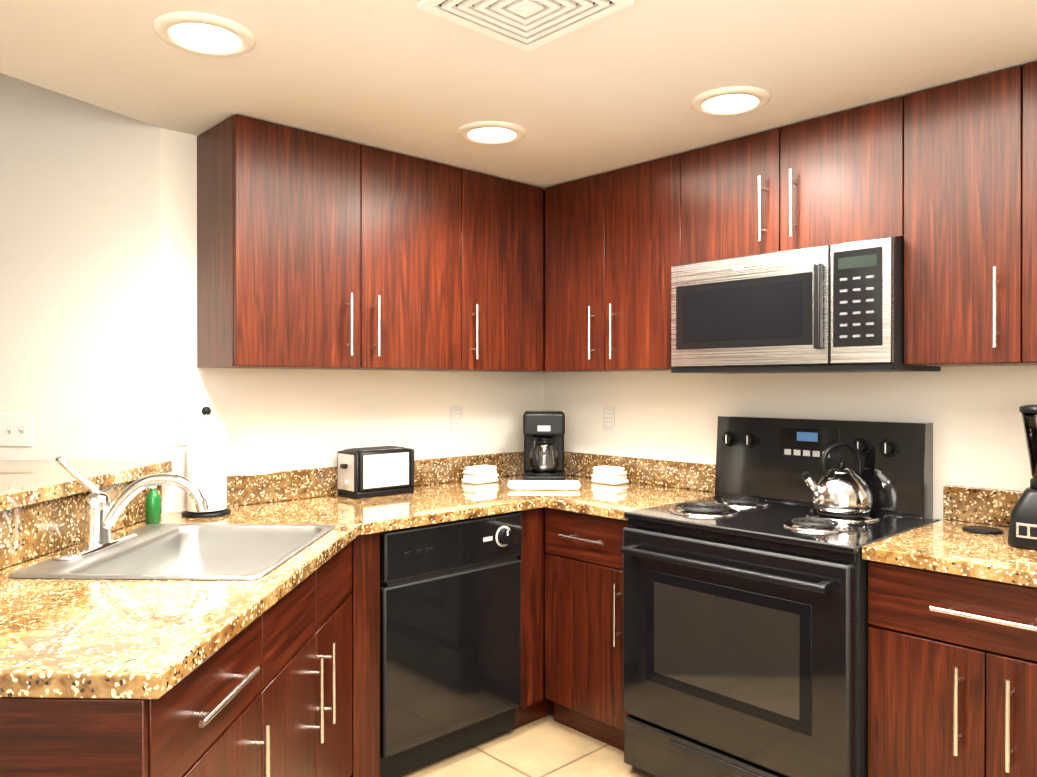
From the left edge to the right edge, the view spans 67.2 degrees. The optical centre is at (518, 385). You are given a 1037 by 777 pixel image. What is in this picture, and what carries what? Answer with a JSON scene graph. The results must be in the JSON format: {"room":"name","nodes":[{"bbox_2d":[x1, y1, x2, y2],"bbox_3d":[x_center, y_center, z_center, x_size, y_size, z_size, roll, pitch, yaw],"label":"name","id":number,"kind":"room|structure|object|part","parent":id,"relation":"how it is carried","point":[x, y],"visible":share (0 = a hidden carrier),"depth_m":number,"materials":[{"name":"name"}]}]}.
{"room":"kitchen","nodes":[
{"label":"kitchen","id":0,"kind":"room"},
{"bbox_2d":[0,73,159,460],"bbox_3d":[-2.974,0.009,2.823,3.460,2.700,0.100,0,0,2],"label":"wall","id":1,"kind":"structure","parent":0,"point":[79,279],"depth_m":2.72,"materials":[{"name":"white paint"}]},
{"bbox_2d":[0,413,32,445],"bbox_3d":[-1.779,0.155,2.725,0.162,0.115,0.015,0,0,2],"label":"switch plate","id":2,"kind":"object","parent":1,"relation":"attached to","point":[16,429],"visible":1,"depth_m":2.73,"materials":[{"name":"white plastic"}]},
{"bbox_2d":[160,128,543,513],"bbox_3d":[-0.555,0.008,3.430,1.986,2.700,0.100,0,0,-43],"label":"wall","id":3,"kind":"structure","parent":0,"point":[283,419],"depth_m":3.05,"materials":[{"name":"white paint"}]},
{"bbox_2d":[197,114,464,370],"bbox_3d":[-0.694,-0.479,3.003,0.950,0.828,0.329,0,0,-43],"label":"upper cabinet","id":4,"kind":"object","parent":3,"relation":"attached to","point":[316,251],"depth_m":2.78,"materials":[{"name":"brown wood"}]},
{"bbox_2d":[450,406,462,430],"bbox_3d":[-0.286,0.152,3.608,0.070,0.115,0.007,0,0,-43],"label":"outlet","id":5,"kind":"object","parent":3,"relation":"attached to","point":[456,418],"visible":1,"depth_m":3.60,"materials":[{"name":"white plastic"}]},
{"bbox_2d":[465,170,548,372],"bbox_3d":[-0.173,-0.480,3.490,0.475,0.828,0.329,0,0,-43],"label":"upper cabinet","id":6,"kind":"object","parent":3,"relation":"attached to","point":[505,219],"depth_m":3.37,"materials":[{"name":"brown wood"}]},
{"bbox_2d":[0,0,1036,189],"bbox_3d":[0.169,-1.114,0.887,4.400,0.444,4.800,0,0,-43],"label":"ceiling","id":7,"kind":"structure","parent":0,"point":[621,89],"depth_m":2.19,"materials":[{"name":"white paint"}]},
{"bbox_2d":[153,12,255,56],"bbox_3d":[-0.796,-0.888,1.986,0.244,0.012,0.244,0,0,-43],"label":"recessed light","id":8,"kind":"object","parent":7,"relation":"in","point":[205,34],"visible":1,"depth_m":1.96,"materials":[{"name":"white glass"}]},
{"bbox_2d":[457,121,525,144],"bbox_3d":[-0.094,-0.890,2.760,0.244,0.012,0.244,0,0,-43],"label":"recessed light","id":9,"kind":"object","parent":7,"relation":"in","point":[491,132],"visible":1,"depth_m":2.73,"materials":[{"name":"white glass"}]},
{"bbox_2d":[417,0,633,51],"bbox_3d":[0.015,-0.883,1.812,0.356,0.022,0.356,0,0,-43],"label":"ceiling vent","id":10,"kind":"object","parent":7,"relation":"in","point":[527,25],"visible":0.98,"depth_m":1.85,"materials":[{"name":"grey metal"}]},
{"bbox_2d":[690,86,770,115],"bbox_3d":[0.665,-0.889,2.453,0.244,0.012,0.244,0,0,-43],"label":"recessed light","id":11,"kind":"object","parent":7,"relation":"in","point":[731,101],"visible":0.98,"depth_m":2.43,"materials":[{"name":"white glass"}]},
{"bbox_2d":[397,713,654,776],"bbox_3d":[-0.685,1.387,1.806,4.400,0.050,7.300,0,0,-43],"label":"floor","id":12,"kind":"structure","parent":0,"point":[547,746],"depth_m":2.85,"materials":[{"name":"beige tile"}]},
{"bbox_2d":[0,532,379,776],"bbox_3d":[-0.870,0.924,2.139,0.785,0.874,1.826,0,0,2],"label":"base cabinet","id":13,"kind":"object","parent":12,"relation":"on","point":[268,692],"depth_m":1.70,"materials":[{"name":"brown wood"}]},
{"bbox_2d":[0,451,715,698],"bbox_3d":[-0.403,0.407,2.428,2.932,0.153,1.570,0,0,-43],"label":"countertop","id":14,"kind":"structure","parent":13,"relation":"on","point":[114,638],"depth_m":1.77,"materials":[{"name":"beige stone"}]},
{"bbox_2d":[52,455,208,560],"bbox_3d":[-1.039,0.313,2.114,0.405,0.252,0.325,0,0,2],"label":"chrome faucet","id":15,"kind":"object","parent":14,"relation":"on","point":[102,512],"visible":1,"depth_m":2.10,"materials":[{"name":"silver metal"}]},
{"bbox_2d":[145,485,160,523],"bbox_3d":[-1.185,0.373,2.531,0.046,0.142,0.046,0,0,-43],"label":"soap bottle","id":16,"kind":"object","parent":14,"relation":"on","point":[153,507],"visible":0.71,"depth_m":2.51,"materials":[{"name":"green plastic"}]},
{"bbox_2d":[8,523,334,579],"bbox_3d":[-0.886,0.537,2.139,0.600,0.196,0.680,0,0,2],"label":"sink","id":17,"kind":"object","parent":14,"relation":"in","point":[205,551],"visible":0.42,"depth_m":2.42,"materials":[{"name":"grey metal"}]},
{"bbox_2d":[181,406,230,517],"bbox_3d":[-1.080,0.258,2.701,0.160,0.372,0.160,0,0,-43],"label":"paper towel holder","id":18,"kind":"object","parent":14,"relation":"on","point":[206,457],"visible":0.92,"depth_m":2.65,"materials":[{"name":"white paper"}]},
{"bbox_2d":[337,446,413,498],"bbox_3d":[-0.588,0.348,3.191,0.303,0.189,0.150,0,0,-43],"label":"toaster","id":19,"kind":"object","parent":14,"relation":"on","point":[366,472],"visible":1,"depth_m":3.12,"materials":[{"name":"silver plastic"}]},
{"bbox_2d":[462,465,498,483],"bbox_3d":[-0.174,0.405,3.568,0.148,0.074,0.100,0,0,-43],"label":"towel stack","id":20,"kind":"object","parent":14,"relation":"on","point":[479,474],"visible":1,"depth_m":3.53,"materials":[{"name":"white fabric"}]},
{"bbox_2d":[523,410,564,479],"bbox_3d":[0.119,0.278,3.633,0.190,0.326,0.262,0,0,2],"label":"coffee maker","id":21,"kind":"object","parent":14,"relation":"on","point":[544,431],"visible":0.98,"depth_m":3.56,"materials":[{"name":"black plastic"}]},
{"bbox_2d":[507,480,580,489],"bbox_3d":[0.111,0.432,3.390,0.312,0.020,0.182,0,0,2],"label":"tray","id":22,"kind":"object","parent":14,"relation":"on","point":[543,484],"visible":1,"depth_m":3.34,"materials":[{"name":"white ceramic"}]},
{"bbox_2d":[591,465,628,484],"bbox_3d":[0.414,0.405,3.542,0.100,0.074,0.148,0,0,-43],"label":"towel stack","id":23,"kind":"object","parent":14,"relation":"on","point":[610,475],"visible":1,"depth_m":3.50,"materials":[{"name":"white fabric"}]},
{"bbox_3d":[-0.506,0.923,2.575,0.101,0.874,0.020,0,0,-43],"label":"base cabinet filler","id":24,"kind":"part","parent":13,"relation":"part of","materials":[{"name":"brown wood"}]},
{"bbox_2d":[380,512,521,776],"bbox_3d":[-0.422,0.923,3.031,0.635,0.872,0.662,0,0,-43],"label":"dishwasher","id":25,"kind":"object","parent":12,"relation":"on","point":[450,637],"visible":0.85,"depth_m":2.78,"materials":[{"name":"black metal"}]},
{"bbox_2d":[511,507,553,729],"bbox_3d":[0.070,0.921,3.523,0.746,0.874,0.618,0,0,-43],"label":"base cabinet","id":26,"kind":"object","parent":12,"relation":"on","point":[536,704],"visible":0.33,"depth_m":3.09,"materials":[{"name":"brown wood"}]},
{"bbox_2d":[545,508,628,750],"bbox_3d":[0.469,0.922,3.162,0.656,0.874,0.450,0,0,-43],"label":"base cabinet","id":27,"kind":"object","parent":12,"relation":"on","point":[584,624],"visible":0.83,"depth_m":2.97,"materials":[{"name":"brown wood"}]},
{"bbox_2d":[620,416,939,776],"bbox_3d":[0.865,0.742,2.655,0.745,1.235,0.820,0,0,-43],"label":"range","id":28,"kind":"object","parent":12,"relation":"on","point":[746,625],"visible":0.9,"depth_m":2.49,"materials":[{"name":"black metal"}]},
{"bbox_2d":[801,441,872,513],"bbox_3d":[1.076,0.307,2.657,0.252,0.236,0.198,0,0,-13],"label":"kettle","id":29,"kind":"object","parent":28,"relation":"on","point":[841,489],"visible":1,"depth_m":2.61,"materials":[{"name":"silver metal"}]},
{"bbox_2d":[868,561,1036,776],"bbox_3d":[1.400,0.924,2.166,0.656,0.874,0.618,0,0,-43],"label":"base cabinet","id":30,"kind":"object","parent":12,"relation":"on","point":[952,675],"visible":1,"depth_m":2.04,"materials":[{"name":"brown wood"}]},
{"bbox_2d":[862,485,1036,587],"bbox_3d":[1.413,0.408,2.157,0.648,0.153,0.650,0,0,-43],"label":"countertop","id":31,"kind":"structure","parent":30,"relation":"on","point":[948,544],"depth_m":2.18,"materials":[{"name":"beige stone"}]},
{"bbox_2d":[962,526,1003,533],"bbox_3d":[1.421,0.441,2.391,0.110,0.007,0.110,0,0,-43],"label":"trivet","id":32,"kind":"object","parent":31,"relation":"on","point":[984,529],"visible":0.98,"depth_m":2.38,"materials":[{"name":"black plastic"}]},
{"bbox_2d":[1007,404,1036,549],"bbox_3d":[1.498,0.241,2.144,0.206,0.409,0.236,0,0,-43],"label":"blender","id":33,"kind":"object","parent":31,"relation":"on","point":[1022,533],"visible":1,"depth_m":2.15,"materials":[{"name":"black plastic"}]},
{"bbox_2d":[544,365,1036,519],"bbox_3d":[1.739,0.011,2.358,0.100,2.700,4.800,0,0,-43],"label":"wall","id":34,"kind":"structure","parent":0,"point":[973,414],"depth_m":2.95,"materials":[{"name":"white paint"}]},
{"bbox_2d":[603,406,614,429],"bbox_3d":[0.425,0.152,3.683,0.007,0.115,0.070,0,0,-43],"label":"outlet","id":35,"kind":"object","parent":34,"relation":"attached to","point":[608,417],"visible":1,"depth_m":3.68,"materials":[{"name":"white plastic"}]},
{"bbox_2d":[545,154,680,371],"bbox_3d":[0.491,-0.480,3.375,0.329,0.828,0.736,0,0,-43],"label":"upper cabinet","id":36,"kind":"object","parent":34,"relation":"attached to","point":[613,238],"depth_m":3.24,"materials":[{"name":"brown wood"}]},
{"bbox_2d":[681,96,904,263],"bbox_3d":[1.021,-0.676,2.807,0.329,0.434,0.818,0,0,-43],"label":"upper cabinet","id":37,"kind":"object","parent":34,"relation":"attached to","point":[836,178],"depth_m":2.64,"materials":[{"name":"brown wood"}]},
{"bbox_2d":[671,236,940,373],"bbox_3d":[0.983,-0.250,2.771,0.429,0.404,0.812,0,0,-43],"label":"microwave","id":38,"kind":"object","parent":37,"relation":"attached to","point":[835,308],"visible":0.98,"depth_m":2.58,"materials":[{"name":"grey metal"}]},
{"bbox_2d":[904,61,1036,366],"bbox_3d":[1.519,-0.477,2.275,0.329,0.828,0.640,0,0,-43],"label":"upper cabinet","id":39,"kind":"object","parent":34,"relation":"attached to","point":[941,181],"depth_m":2.26,"materials":[{"name":"brown wood"}]},
{"bbox_3d":[-2.071,0.832,2.001,1.600,1.060,1.483,0,0,2],"label":"wall","id":40,"kind":"structure","parent":0,"visible":0},
{"bbox_2d":[0,460,171,568],"bbox_3d":[-2.049,0.353,1.993,1.645,0.184,1.491,0,0,2],"label":"granite bar ledge","id":41,"kind":"object","parent":40,"relation":"on","point":[42,507],"visible":0.67,"depth_m":2.15,"materials":[{"name":"brown stone"}]}
]}

